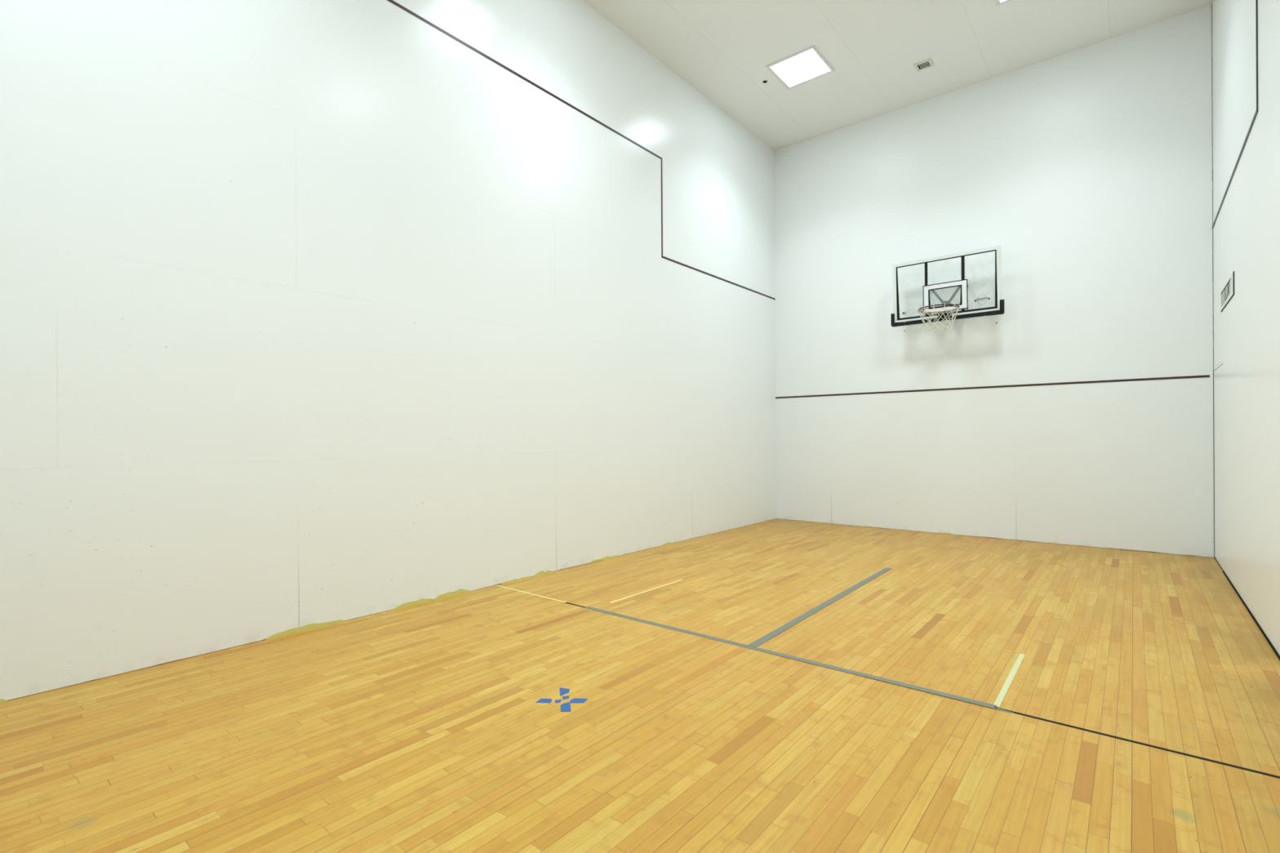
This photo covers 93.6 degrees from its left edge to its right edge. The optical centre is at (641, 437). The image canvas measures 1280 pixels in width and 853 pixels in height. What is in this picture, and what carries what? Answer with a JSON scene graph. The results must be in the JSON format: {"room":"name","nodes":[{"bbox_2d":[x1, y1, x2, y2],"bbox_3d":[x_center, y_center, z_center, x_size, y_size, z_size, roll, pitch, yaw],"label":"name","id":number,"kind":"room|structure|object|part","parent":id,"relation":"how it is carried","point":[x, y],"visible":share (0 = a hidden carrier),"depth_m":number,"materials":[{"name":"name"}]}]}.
{"room":"sports hall","nodes":[
{"label":"sports hall","id":0,"kind":"room"},
{"bbox_2d":[0,0,776,702],"bbox_3d":[-0.962,-1.692,6.199,0.103,6.133,9.950,0,0,39],"label":"wall","id":1,"kind":"structure","parent":0,"point":[313,313],"depth_m":4.54,"materials":[{"name":"paint"}]},
{"bbox_2d":[0,518,1279,852],"bbox_3d":[1.146,1.424,4.492,5.604,0.121,10.250,0,0,39],"label":"floor","id":2,"kind":"structure","parent":0,"point":[1143,697],"depth_m":2.90,"materials":[{"name":"brown wood"}]},
{"bbox_2d":[496,585,566,602],"bbox_3d":[-0.994,1.375,5.316,0.943,0.001,0.018,0,0,39],"label":"tape","id":3,"kind":"object","parent":2,"relation":"on","point":[496,585],"visible":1,"depth_m":5.29,"materials":[{"name":"beige plastic"}]},
{"bbox_2d":[535,687,587,711],"bbox_3d":[-0.409,1.375,3.155,0.260,0.001,0.229,0,0,39],"label":"cross","id":4,"kind":"object","parent":2,"relation":"on","point":[566,707],"visible":1,"depth_m":3.14,"materials":[{"name":"blue paint"}]},
{"bbox_2d":[610,579,682,603],"bbox_3d":[0.065,1.369,5.395,0.020,0.001,1.028,0,0,39],"label":"tape","id":5,"kind":"object","parent":2,"relation":"on","point":[679,580],"visible":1,"depth_m":5.36,"materials":[{"name":"beige plastic"}]},
{"bbox_2d":[583,606,773,654],"bbox_3d":[0.200,1.369,4.338,1.696,0.001,0.049,0,0,39],"label":"tape","id":6,"kind":"object","parent":2,"relation":"on","point":[587,607],"visible":1,"depth_m":4.25,"materials":[{"name":"grey plastic"}]},
{"bbox_2d":[769,651,866,677],"bbox_3d":[1.071,1.363,3.623,0.637,0.001,0.048,0,0,39],"label":"tape","id":7,"kind":"object","parent":2,"relation":"on","point":[846,670],"visible":1,"depth_m":3.62,"materials":[{"name":"grey plastic"}]},
{"bbox_2d":[746,568,891,647],"bbox_3d":[1.643,1.358,5.085,0.061,0.001,2.952,0,0,39],"label":"tape","id":8,"kind":"object","parent":2,"relation":"on","point":[802,617],"visible":1,"depth_m":4.70,"materials":[{"name":"grey plastic"}]},
{"bbox_2d":[864,674,996,709],"bbox_3d":[1.536,1.360,3.240,0.666,0.001,0.048,0,0,39],"label":"tape","id":9,"kind":"object","parent":2,"relation":"on","point":[949,695],"visible":1,"depth_m":3.22,"materials":[{"name":"grey fabric"}]},
{"bbox_2d":[996,707,1013,713],"bbox_3d":[1.814,1.361,2.997,0.077,0.001,0.017,0,0,39],"label":"tape","id":10,"kind":"object","parent":2,"relation":"on","point":[997,708],"visible":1,"depth_m":3.00,"materials":[{"name":"grey fabric"}]},
{"bbox_2d":[993,653,1025,706],"bbox_3d":[2.095,1.359,3.410,0.028,0.001,0.935,0,0,39],"label":"tape","id":11,"kind":"object","parent":2,"relation":"on","point":[1000,697],"visible":1,"depth_m":3.36,"materials":[{"name":"beige plastic"}]},
{"bbox_2d":[583,0,1212,151],"bbox_3d":[1.108,-4.829,4.483,5.604,0.120,10.250,0,0,39],"label":"ceiling","id":12,"kind":"structure","parent":0,"point":[723,49],"depth_m":7.25,"materials":[{"name":"paint"}]},
{"bbox_2d":[765,44,835,89],"bbox_3d":[2.056,-4.775,7.773,0.660,0.009,0.660,0,0,39],"label":"recessed light","id":13,"kind":"object","parent":12,"relation":"in","point":[807,64],"visible":1,"depth_m":7.76,"materials":[{"name":"white"}]},
{"bbox_2d":[913,57,934,71],"bbox_3d":[3.624,-4.784,7.709,0.203,0.009,0.190,0,0,39],"label":"ceiling vent","id":14,"kind":"object","parent":12,"relation":"in","point":[928,63],"visible":1,"depth_m":7.70,"materials":[{"name":"metal"}]},
{"bbox_2d":[995,0,1011,5],"bbox_3d":[3.982,-4.784,6.195,0.660,0.009,0.660,0,0,39],"label":"recessed light","id":15,"kind":"object","parent":12,"relation":"in","point":[998,2],"visible":1,"depth_m":6.59,"materials":[{"name":"white"}]},
{"bbox_2d":[773,4,1213,557],"bbox_3d":[4.270,-1.727,8.406,5.400,6.133,0.103,0,0,39],"label":"wall","id":16,"kind":"structure","parent":0,"point":[1080,412],"depth_m":7.83,"materials":[{"name":"paint"}]},
{"bbox_2d":[890,245,1004,332],"bbox_3d":[4.107,-1.938,8.151,1.016,1.070,1.037,0,0,-7],"label":"basketball hoop","id":17,"kind":"object","parent":16,"relation":"attached to","point":[944,313],"visible":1,"depth_m":8.03,"materials":[{"name":"white plastic"}]},
{"bbox_3d":[4.142,-1.769,8.169,0.106,0.180,0.028,0,0,39],"label":"strut plate","id":18,"kind":"part","parent":17,"relation":"part of","materials":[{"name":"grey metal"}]},
{"bbox_2d":[1211,21,1213,281],"bbox_3d":[6.322,-2.770,6.655,0.003,4.067,0.002,0,0,39],"label":"trim","id":19,"kind":"structure","parent":16,"relation":"attached to","point":[1211,21],"depth_m":6.65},
{"bbox_2d":[1213,371,1214,557],"bbox_3d":[6.340,0.297,6.659,0.003,2.066,0.002,0,0,39],"label":"trim","id":20,"kind":"structure","parent":16,"relation":"attached to","point":[1213,371],"depth_m":6.66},
{"bbox_2d":[1211,0,1279,655],"bbox_3d":[3.246,-1.719,2.816,0.107,6.120,10.050,0,0,39],"label":"wall","id":21,"kind":"structure","parent":0,"point":[1246,37],"depth_m":4.60,"materials":[{"name":"paint"}]},
{"bbox_2d":[1213,361,1222,370],"bbox_3d":[6.056,-0.753,6.275,0.050,0.024,0.857,0,0,39],"label":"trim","id":22,"kind":"structure","parent":21,"relation":"attached to","point":[1220,363],"depth_m":6.29,"materials":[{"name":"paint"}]},
{"bbox_2d":[1213,364,1223,569],"bbox_3d":[6.060,0.293,6.277,0.045,2.054,0.854,0,0,39],"label":"door","id":23,"kind":"structure","parent":21,"relation":"in","point":[1218,373],"depth_m":6.27,"materials":[{"name":"paint"}]},
{"bbox_2d":[1220,271,1234,311],"bbox_3d":[5.511,-1.363,5.656,0.006,0.202,1.000,0,0,39],"label":"framed panel","id":24,"kind":"object","parent":21,"relation":"attached to","point":[1228,291],"visible":1,"depth_m":5.59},
{"bbox_2d":[1222,570,1279,660],"bbox_3d":[2.922,1.350,2.458,0.038,0.013,9.055,0,0,39],"label":"baseboard","id":25,"kind":"structure","parent":21,"relation":"attached to","point":[1224,572],"depth_m":4.41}
]}

